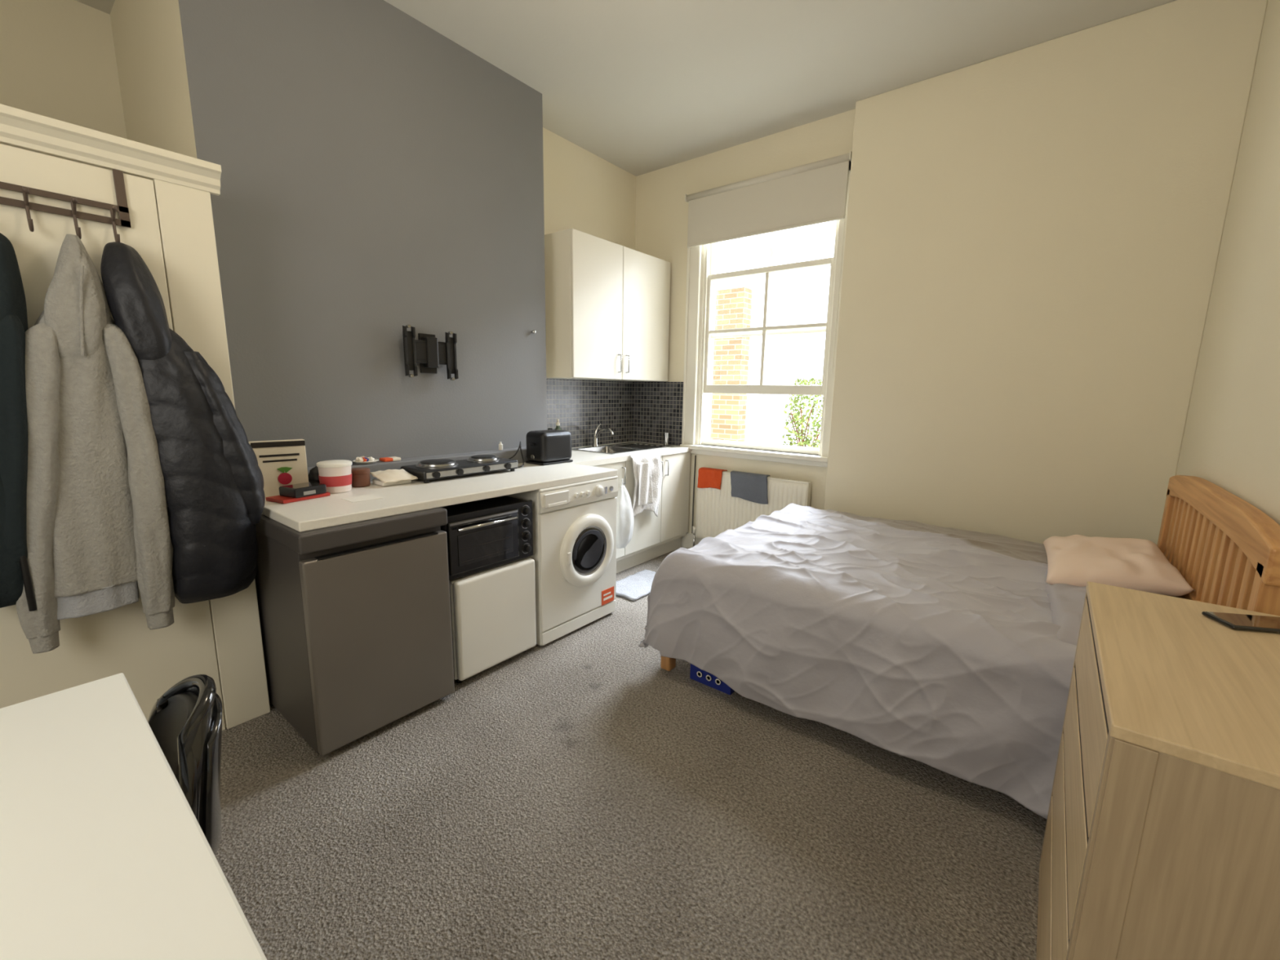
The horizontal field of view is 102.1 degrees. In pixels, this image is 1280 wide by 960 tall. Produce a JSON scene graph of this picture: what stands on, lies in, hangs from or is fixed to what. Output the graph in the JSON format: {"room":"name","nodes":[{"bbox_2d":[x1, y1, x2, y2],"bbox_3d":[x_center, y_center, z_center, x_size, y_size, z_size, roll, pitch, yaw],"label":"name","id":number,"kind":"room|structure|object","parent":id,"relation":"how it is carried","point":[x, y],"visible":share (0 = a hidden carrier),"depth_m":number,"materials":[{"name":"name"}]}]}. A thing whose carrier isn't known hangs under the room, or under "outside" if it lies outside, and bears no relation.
{"room":"studio apartment","nodes":[
{"label":"studio apartment","id":0,"kind":"room"},
{"bbox_2d":[0,0,127,138],"bbox_3d":[-3.457,-0.625,1.992,0.150,3.172,2.340,9,12,38],"label":"wall","id":1,"kind":"structure","parent":0,"point":[58,61],"depth_m":2.48,"materials":[{"name":"beige paint"}]},
{"bbox_2d":[110,0,546,466],"bbox_3d":[-1.652,-0.799,3.168,1.200,3.172,1.767,9,12,38],"label":"wall","id":2,"kind":"structure","parent":0,"point":[380,175],"depth_m":2.49,"materials":[{"name":"grey paint"}]},
{"bbox_2d":[306,446,528,481],"bbox_3d":[-1.142,0.060,2.908,0.120,0.385,1.745,9,12,38],"label":"trim","id":3,"kind":"structure","parent":2,"relation":"attached to","point":[507,453],"depth_m":2.87,"materials":[{"name":"grey paint"}]},
{"bbox_2d":[351,456,400,464],"bbox_3d":[-1.356,-0.103,2.601,0.116,0.035,0.285,9,12,38],"label":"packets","id":4,"kind":"object","parent":3,"relation":"on","point":[362,460],"visible":0.95,"depth_m":2.57,"materials":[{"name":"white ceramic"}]},
{"bbox_2d":[498,441,502,449],"bbox_3d":[-0.868,-0.212,3.223,0.026,0.050,0.026,9,12,38],"label":"bottle","id":5,"kind":"object","parent":3,"relation":"on","point":[500,445],"visible":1,"depth_m":3.21,"materials":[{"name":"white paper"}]},
{"bbox_2d":[402,324,458,380],"bbox_3d":[-1.141,-0.683,2.802,0.075,0.276,0.297,9,12,38],"label":"wall bracket","id":6,"kind":"object","parent":2,"relation":"attached to","point":[426,351],"visible":1,"depth_m":2.79,"materials":[{"name":"black metal"}]},
{"bbox_2d":[546,378,633,447],"bbox_3d":[-0.474,-0.547,4.255,0.008,0.543,1.310,9,12,38],"label":"backsplash","id":7,"kind":"structure","parent":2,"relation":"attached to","point":[580,406],"depth_m":4.33,"materials":[{"name":"black tile"}]},
{"bbox_2d":[681,247,689,444],"bbox_3d":[0.382,-1.253,4.260,0.023,2.000,0.012,9,12,38],"label":"bead","id":8,"kind":"object","parent":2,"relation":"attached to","point":[688,249],"visible":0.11,"depth_m":4.28,"materials":[{"name":"white paint"}]},
{"bbox_2d":[684,245,702,444],"bbox_3d":[0.434,-1.246,4.250,0.107,1.990,0.035,9,12,38],"label":"window frame","id":9,"kind":"structure","parent":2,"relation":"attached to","point":[695,252],"depth_m":4.25,"materials":[{"name":"white paint"}]},
{"bbox_2d":[821,160,850,462],"bbox_3d":[1.347,-1.108,3.538,0.063,1.990,0.035,9,12,38],"label":"window frame","id":10,"kind":"structure","parent":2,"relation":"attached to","point":[830,377],"depth_m":3.54,"materials":[{"name":"white paint"}]},
{"bbox_2d":[542,127,635,446],"bbox_3d":[-0.527,-0.965,4.235,0.150,3.172,1.322,9,12,38],"label":"wall","id":11,"kind":"structure","parent":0,"point":[584,192],"depth_m":4.01,"materials":[{"name":"beige paint"}]},
{"bbox_2d":[544,228,671,381],"bbox_3d":[-0.246,-1.278,4.046,0.432,0.972,1.130,9,12,38],"label":"upper cabinet","id":12,"kind":"object","parent":11,"relation":"attached to","point":[607,302],"depth_m":3.74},
{"bbox_2d":[680,532,702,548],"bbox_3d":[0.623,0.564,4.397,1.815,0.140,0.020,9,12,38],"label":"baseboard","id":13,"kind":"structure","parent":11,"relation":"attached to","point":[686,540],"depth_m":4.54,"materials":[{"name":"white paint"}]},
{"bbox_2d":[75,0,1176,176],"bbox_3d":[-0.660,-2.160,1.528,4.835,0.100,5.879,9,12,38],"label":"ceiling","id":14,"kind":"structure","parent":0,"point":[642,86],"depth_m":2.77,"materials":[{"name":"grey paint"}]},
{"bbox_2d":[214,546,1047,959],"bbox_3d":[-0.711,1.064,2.085,4.835,0.100,5.879,9,12,38],"label":"floor","id":15,"kind":"structure","parent":0,"point":[576,795],"depth_m":1.62,"materials":[{"name":"carpet"}]},
{"bbox_2d":[0,672,266,959],"bbox_3d":[-0.866,0.896,0.541,1.202,0.750,0.699,9,12,38],"label":"desk","id":16,"kind":"object","parent":15,"relation":"on","point":[104,855],"visible":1,"depth_m":0.69,"materials":[{"name":"white laminate"}]},
{"bbox_2d":[0,103,270,730],"bbox_3d":[-2.187,-0.011,1.645,0.648,2.122,1.430,9,12,38],"label":"wardrobe","id":17,"kind":"object","parent":15,"relation":"on","point":[168,196],"visible":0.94,"depth_m":1.75,"materials":[{"name":"beige paint"}]},
{"bbox_2d":[0,168,131,242],"bbox_3d":[-1.784,-0.843,1.490,0.070,0.239,0.456,9,12,38],"label":"coat hook rack","id":18,"kind":"object","parent":17,"relation":"attached to","point":[124,220],"visible":0.97,"depth_m":1.59,"materials":[{"name":"brown metal"}]},
{"bbox_2d":[0,232,36,611],"bbox_3d":[-1.834,-0.154,1.453,0.218,1.080,0.172,-6,12,-36],"label":"jacket","id":19,"kind":"object","parent":18,"relation":"hanging from","point":[15,574],"visible":0.82,"depth_m":1.44,"materials":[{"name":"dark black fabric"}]},
{"bbox_2d":[15,234,174,653],"bbox_3d":[-1.720,-0.107,1.592,0.188,1.253,0.370,9,12,38],"label":"sweatshirt","id":20,"kind":"object","parent":18,"relation":"hanging from","point":[97,523],"visible":0.96,"depth_m":1.57,"materials":[{"name":"grey fabric"}]},
{"bbox_2d":[44,249,111,359],"bbox_3d":[-1.676,-0.523,1.544,0.105,0.380,0.137,1,10,0],"label":"hood","id":21,"kind":"object","parent":20,"relation":"attached to","point":[77,315],"depth_m":1.52,"materials":[{"name":"grey fabric"}]},
{"bbox_2d":[100,241,265,604],"bbox_3d":[-1.530,-0.169,1.783,0.225,1.195,0.348,9,12,38],"label":"puffer jacket","id":22,"kind":"object","parent":18,"relation":"hanging from","point":[213,476],"visible":0.87,"depth_m":1.73,"materials":[{"name":"black fabric"}]},
{"bbox_2d":[100,241,171,359],"bbox_3d":[-1.599,-0.550,1.651,0.146,0.400,0.139,-4,11,-28],"label":"hood","id":23,"kind":"object","parent":22,"relation":"attached to","point":[135,300],"depth_m":1.61,"materials":[{"name":"black fabric"}]},
{"bbox_2d":[147,674,222,855],"bbox_3d":[-1.042,0.807,0.984,0.380,0.748,0.448,9,12,38],"label":"desk chair","id":24,"kind":"object","parent":15,"relation":"on","point":[185,721],"depth_m":1.02,"materials":[{"name":"black plastic"}]},
{"bbox_2d":[254,506,454,755],"bbox_3d":[-1.239,0.541,2.223,0.661,0.866,0.551,9,12,38],"label":"fridge","id":25,"kind":"object","parent":15,"relation":"on","point":[355,620],"visible":0.84,"depth_m":1.98,"materials":[{"name":"dark grey painted metal"}]},
{"bbox_2d":[262,462,617,532],"bbox_3d":[-0.893,0.022,2.608,0.623,0.036,1.669,9,12,38],"label":"countertop","id":26,"kind":"structure","parent":25,"relation":"on","point":[331,510],"depth_m":2.28,"materials":[{"name":"laminate"}]},
{"bbox_2d":[248,439,308,497],"bbox_3d":[-1.517,-0.051,2.180,0.190,0.232,0.044,-8,13,-43],"label":"game box","id":27,"kind":"object","parent":26,"relation":"on","point":[281,463],"visible":0.77,"depth_m":2.17,"materials":[{"name":"beige cardboard"}]},
{"bbox_2d":[266,492,330,503],"bbox_3d":[-1.413,0.068,2.143,0.120,0.014,0.190,6,11,26],"label":"book","id":28,"kind":"object","parent":26,"relation":"on","point":[278,499],"visible":0.7,"depth_m":2.08,"materials":[{"name":"red paper"}]},
{"bbox_2d":[279,481,326,497],"bbox_3d":[-1.396,0.041,2.144,0.112,0.039,0.130,5,11,24],"label":"box","id":29,"kind":"object","parent":28,"relation":"on","point":[305,489],"visible":1,"depth_m":2.10,"materials":[{"name":"black plastic"}]},
{"bbox_2d":[307,466,319,483],"bbox_3d":[-1.435,-0.018,2.352,0.050,0.111,0.140,9,12,38],"label":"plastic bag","id":30,"kind":"object","parent":26,"relation":"on","point":[313,473],"visible":0.17,"depth_m":2.31,"materials":[{"name":"black plastic"}]},
{"bbox_2d":[316,459,351,493],"bbox_3d":[-1.346,-0.016,2.287,0.136,0.132,0.136,9,12,38],"label":"tub","id":31,"kind":"object","parent":26,"relation":"on","point":[335,474],"visible":0.97,"depth_m":2.24,"materials":[{"name":"beige plastic"}]},
{"bbox_2d":[351,467,370,487],"bbox_3d":[-1.308,-0.012,2.419,0.084,0.082,0.084,9,12,38],"label":"glass jar","id":32,"kind":"object","parent":26,"relation":"on","point":[360,476],"visible":0.88,"depth_m":2.39,"materials":[{"name":"brown glass"}]},
{"bbox_2d":[342,494,382,502],"bbox_3d":[-1.160,0.076,2.159,0.110,0.001,0.120,9,12,38],"label":"paper sheet","id":33,"kind":"object","parent":26,"relation":"on","point":[367,497],"visible":1,"depth_m":2.15,"materials":[{"name":"white paper"}]},
{"bbox_2d":[369,468,417,486],"bbox_3d":[-1.188,-0.016,2.497,0.153,0.066,0.162,9,12,38],"label":"paper packet","id":34,"kind":"object","parent":26,"relation":"on","point":[388,477],"visible":1,"depth_m":2.46,"materials":[{"name":"beige paper"}]},
{"bbox_2d":[400,454,518,483],"bbox_3d":[-0.954,-0.073,2.791,0.256,0.088,0.570,9,12,38],"label":"double hotplate","id":35,"kind":"object","parent":26,"relation":"on","point":[426,470],"visible":0.96,"depth_m":2.67,"materials":[{"name":"black metal"}]},
{"bbox_2d":[508,440,524,467],"bbox_3d":[-0.734,-0.151,3.077,0.109,0.148,0.150,9,12,38],"label":"power cable","id":36,"kind":"object","parent":26,"relation":"on","point":[519,446],"visible":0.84,"depth_m":3.09,"materials":[{"name":"black plastic"}]},
{"bbox_2d":[525,429,573,465],"bbox_3d":[-0.582,-0.212,3.286,0.180,0.204,0.277,9,12,38],"label":"toaster","id":37,"kind":"object","parent":26,"relation":"on","point":[551,446],"visible":1,"depth_m":3.21,"materials":[{"name":"black plastic"}]},
{"bbox_2d":[448,556,536,683],"bbox_3d":[-0.889,0.650,2.667,0.548,0.512,0.455,9,12,38],"label":"freezer","id":38,"kind":"object","parent":15,"relation":"on","point":[493,609],"visible":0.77,"depth_m":2.46,"materials":[{"name":"white metal"}]},
{"bbox_2d":[440,495,533,580],"bbox_3d":[-0.835,0.258,2.544,0.452,0.303,0.485,9,12,38],"label":"oven","id":39,"kind":"object","parent":38,"relation":"on","point":[482,535],"visible":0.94,"depth_m":2.41,"materials":[{"name":"black metal"}]},
{"bbox_2d":[506,475,618,645],"bbox_3d":[-0.546,0.405,3.077,0.647,0.866,0.600,9,12,38],"label":"washing machine","id":40,"kind":"object","parent":15,"relation":"on","point":[574,555],"visible":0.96,"depth_m":2.83,"materials":[{"name":"white metal"}]},
{"bbox_2d":[567,423,692,573],"bbox_3d":[-0.248,0.118,4.107,0.690,1.090,1.422,9,12,38],"label":"base cabinet","id":41,"kind":"object","parent":15,"relation":"on","point":[653,536],"visible":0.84,"depth_m":4.17,"materials":[{"name":"beige laminate"}]},
{"bbox_2d":[555,418,561,430],"bbox_3d":[-0.627,-0.347,3.964,0.072,0.240,0.072,9,12,38],"label":"bottle","id":42,"kind":"object","parent":41,"relation":"on","point":[557,424],"visible":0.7,"depth_m":3.94,"materials":[{"name":"grey plastic"}]},
{"bbox_2d":[591,423,613,446],"bbox_3d":[-0.289,-0.366,4.262,0.248,0.190,0.087,9,12,38],"label":"tap","id":43,"kind":"object","parent":41,"relation":"on","point":[595,436],"depth_m":4.30,"materials":[{"name":"silver metal"}]},
{"bbox_2d":[616,478,633,548],"bbox_3d":[-0.122,0.241,3.672,0.115,0.498,0.212,9,12,38],"label":"bag","id":44,"kind":"object","parent":41,"relation":"hanging from","point":[624,514],"visible":0.79,"depth_m":3.64,"materials":[{"name":"white plastic"}]},
{"bbox_2d":[567,441,692,466],"bbox_3d":[-0.250,-0.163,4.063,0.666,0.153,1.422,9,12,38],"label":"countertop","id":45,"kind":"structure","parent":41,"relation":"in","point":[617,454],"depth_m":4.13,"materials":[{"name":"laminate"}]},
{"bbox_2d":[629,451,662,517],"bbox_3d":[0.044,0.059,3.888,0.054,0.522,0.422,9,12,38],"label":"tea towel","id":46,"kind":"object","parent":41,"relation":"hanging from","point":[647,468],"visible":0.95,"depth_m":3.86,"materials":[{"name":"white fabric"}]},
{"bbox_2d":[663,432,669,445],"bbox_3d":[0.227,-0.357,4.485,0.052,0.110,0.052,9,12,38],"label":"steel tumbler","id":47,"kind":"object","parent":41,"relation":"on","point":[666,435],"visible":0.91,"depth_m":4.46,"materials":[{"name":"silver metal"}]},
{"bbox_2d":[615,568,655,600],"bbox_3d":[0.002,0.738,3.671,0.303,0.022,0.512,9,12,38],"label":"bath mat","id":48,"kind":"object","parent":15,"relation":"on","point":[634,587],"visible":0.71,"depth_m":3.62,"materials":[{"name":"grey fabric"}]},
{"bbox_2d":[689,663,734,694],"bbox_3d":[0.417,0.896,2.531,0.230,0.115,0.317,9,12,38],"label":"shoe box","id":49,"kind":"object","parent":15,"relation":"on","point":[697,674],"visible":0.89,"depth_m":2.42,"materials":[{"name":"blue cardboard"}]},
{"bbox_2d":[692,468,811,546],"bbox_3d":[0.852,0.315,4.118,0.981,0.733,0.105,9,12,38],"label":"radiator","id":50,"kind":"object","parent":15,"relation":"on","point":[717,512],"visible":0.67,"depth_m":4.13,"materials":[{"name":"white metal"}]},
{"bbox_2d":[697,466,727,489],"bbox_3d":[0.588,-0.010,4.234,0.226,0.168,0.094,9,12,38],"label":"hand towel","id":51,"kind":"object","parent":50,"relation":"on","point":[708,477],"visible":1,"depth_m":4.21,"materials":[{"name":"orange fabric"}]},
{"bbox_2d":[730,471,769,504],"bbox_3d":[0.858,0.057,4.030,0.341,0.220,0.092,9,12,38],"label":"hand towel","id":52,"kind":"object","parent":50,"relation":"on","point":[750,486],"visible":1,"depth_m":3.99,"materials":[{"name":"grey fabric"}]},
{"bbox_2d":[639,475,1279,818],"bbox_3d":[1.271,0.436,2.493,1.950,1.060,1.659,9,12,38],"label":"double bed","id":53,"kind":"object","parent":15,"relation":"on","point":[950,651],"visible":0.85,"depth_m":1.96,"materials":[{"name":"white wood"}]},
{"bbox_2d":[639,502,1076,818],"bbox_3d":[1.161,0.581,2.604,1.677,0.585,1.659,9,12,38],"label":"duvet","id":54,"kind":"object","parent":53,"relation":"on","point":[950,651],"depth_m":1.99,"materials":[{"name":"fabric"}]},
{"bbox_2d":[1045,583,1086,645],"bbox_3d":[1.642,0.497,1.772,0.400,0.162,0.660,8,12,35],"label":"sheet","id":55,"kind":"object","parent":53,"relation":"on","point":[1064,602],"depth_m":1.78,"materials":[{"name":"grey fabric"}]},
{"bbox_2d":[1035,581,1279,959],"bbox_3d":[1.089,0.774,1.042,0.369,0.882,0.784,9,12,38],"label":"dresser","id":56,"kind":"object","parent":15,"relation":"on","point":[1162,838],"visible":1,"depth_m":0.79,"materials":[{"name":"brown wood"}]},
{"bbox_2d":[1201,611,1279,633],"bbox_3d":[1.345,0.311,1.122,0.160,0.010,0.080,3,10,10],"label":"tablet","id":57,"kind":"object","parent":56,"relation":"on","point":[1233,621],"visible":1,"depth_m":1.12,"materials":[{"name":"black"}]},
{"bbox_2d":[633,108,855,533],"bbox_3d":[1.410,-0.844,3.714,3.850,3.172,0.250,9,12,38],"label":"wall","id":58,"kind":"structure","parent":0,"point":[661,227],"depth_m":4.11,"materials":[{"name":"beige paint"}]},
{"bbox_2d":[632,382,683,445],"bbox_3d":[0.159,-0.595,4.592,0.577,0.543,0.008,9,12,38],"label":"backsplash","id":59,"kind":"structure","parent":58,"relation":"attached to","point":[657,406],"depth_m":4.59,"materials":[{"name":"black tile"}]},
{"bbox_2d":[691,455,696,533],"bbox_3d":[0.463,0.127,4.443,0.015,0.680,0.026,9,12,38],"label":"pipe","id":60,"kind":"object","parent":58,"relation":"attached to","point":[695,455],"depth_m":4.43,"materials":[{"name":"white metal"}]},
{"bbox_2d":[680,444,827,462],"bbox_3d":[0.884,-0.224,4.091,1.258,0.035,0.175,9,12,38],"label":"sill","id":61,"kind":"structure","parent":58,"relation":"attached to","point":[818,458],"depth_m":3.97,"materials":[{"name":"white paint"}]},
{"bbox_2d":[690,449,827,467],"bbox_3d":[0.871,-0.183,4.072,1.235,0.040,0.030,9,12,38],"label":"apron","id":62,"kind":"object","parent":58,"relation":"attached to","point":[694,451],"visible":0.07,"depth_m":3.99,"materials":[{"name":"white paint"}]},
{"bbox_2d":[702,439,819,454],"bbox_3d":[0.971,-0.268,4.146,1.040,0.035,0.170,9,12,38],"label":"frame","id":63,"kind":"object","parent":58,"relation":"attached to","point":[793,449],"visible":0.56,"depth_m":4.08,"materials":[{"name":"white paint"}]},
{"bbox_2d":[695,160,851,455],"bbox_3d":[0.945,-1.215,3.974,1.250,1.960,0.235,9,12,38],"label":"window","id":64,"kind":"structure","parent":58,"relation":"in","point":[826,261],"depth_m":4.16,"materials":[{"name":"white paint"}]},
{"bbox_2d":[698,244,708,444],"bbox_3d":[0.526,-1.210,4.230,0.018,1.850,0.020,9,12,38],"label":"bead","id":65,"kind":"object","parent":64,"relation":"attached to","point":[707,245],"visible":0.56,"depth_m":4.24,"materials":[{"name":"white paint"}]},
{"bbox_2d":[706,384,822,395],"bbox_3d":[0.941,-0.703,4.023,0.956,0.070,0.040,9,12,38],"label":"sash rail","id":66,"kind":"object","parent":64,"relation":"attached to","point":[711,388],"depth_m":3.98,"materials":[{"name":"white wood"}]},
{"bbox_2d":[760,271,769,385],"bbox_3d":[0.952,-1.145,3.944,0.026,0.828,0.026,9,12,38],"label":"raised sash mullion","id":67,"kind":"object","parent":64,"relation":"attached to","point":[767,274],"depth_m":3.93,"materials":[{"name":"white wood"}]},
{"bbox_2d":[709,322,826,333],"bbox_3d":[0.948,-1.154,3.945,0.956,0.026,0.028,9,12,38],"label":"bar","id":68,"kind":"object","parent":64,"relation":"attached to","point":[823,324],"depth_m":3.90,"materials":[{"name":"white wood"}]},
{"bbox_2d":[684,151,852,373],"bbox_3d":[0.865,-1.491,3.829,1.262,1.390,0.090,9,12,38],"label":"roller blind","id":69,"kind":"object","parent":64,"relation":"attached to","point":[815,193],"visible":0.87,"depth_m":3.66,"materials":[{"name":"beige fabric"}]},
{"bbox_2d":[715,264,831,281],"bbox_3d":[0.989,-1.575,3.917,0.956,0.026,0.028,9,12,38],"label":"bar","id":70,"kind":"object","parent":64,"relation":"attached to","point":[829,264],"visible":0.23,"depth_m":3.88,"materials":[{"name":"white paint"}]},
{"bbox_2d":[818,220,838,455],"bbox_3d":[1.326,-1.090,3.606,0.018,1.850,0.020,9,12,38],"label":"bead","id":71,"kind":"object","parent":64,"relation":"attached to","point":[837,221],"visible":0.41,"depth_m":3.61,"materials":[{"name":"white paint"}]},
{"bbox_2d":[823,0,1267,545],"bbox_3d":[2.026,-0.715,3.024,1.713,3.172,0.085,9,12,38],"label":"wall","id":72,"kind":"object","parent":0,"point":[1033,233],"depth_m":2.80,"materials":[{"name":"beige paint"}]},
{"bbox_2d":[1175,0,1279,524],"bbox_3d":[1.157,-0.287,0.466,0.150,3.172,5.629,9,12,38],"label":"wall","id":73,"kind":"structure","parent":0,"point":[1231,439],"depth_m":1.96,"materials":[{"name":"beige paint"}]},
{"label":"outside","id":74,"kind":"structure","parent":0,"visible":0},
{"bbox_3d":[8.372,1.973,15.584,28.000,0.200,25.971,9,12,38],"label":"ground","id":75,"kind":"structure","parent":74,"visible":0},
{"bbox_2d":[710,287,752,441],"bbox_3d":[-0.449,-0.194,9.539,5.050,5.850,0.250,9,12,38],"label":"brick building","id":76,"kind":"structure","parent":75,"relation":"on","point":[733,309],"depth_m":7.72,"materials":[{"name":"yellow brick"}]},
{"bbox_2d":[782,377,822,448],"bbox_3d":[2.764,0.567,8.987,0.801,4.641,0.821,9,12,38],"label":"tree","id":77,"kind":"object","parent":75,"relation":"on","point":[801,436],"visible":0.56,"depth_m":8.62,"materials":[{"name":"green plant"}]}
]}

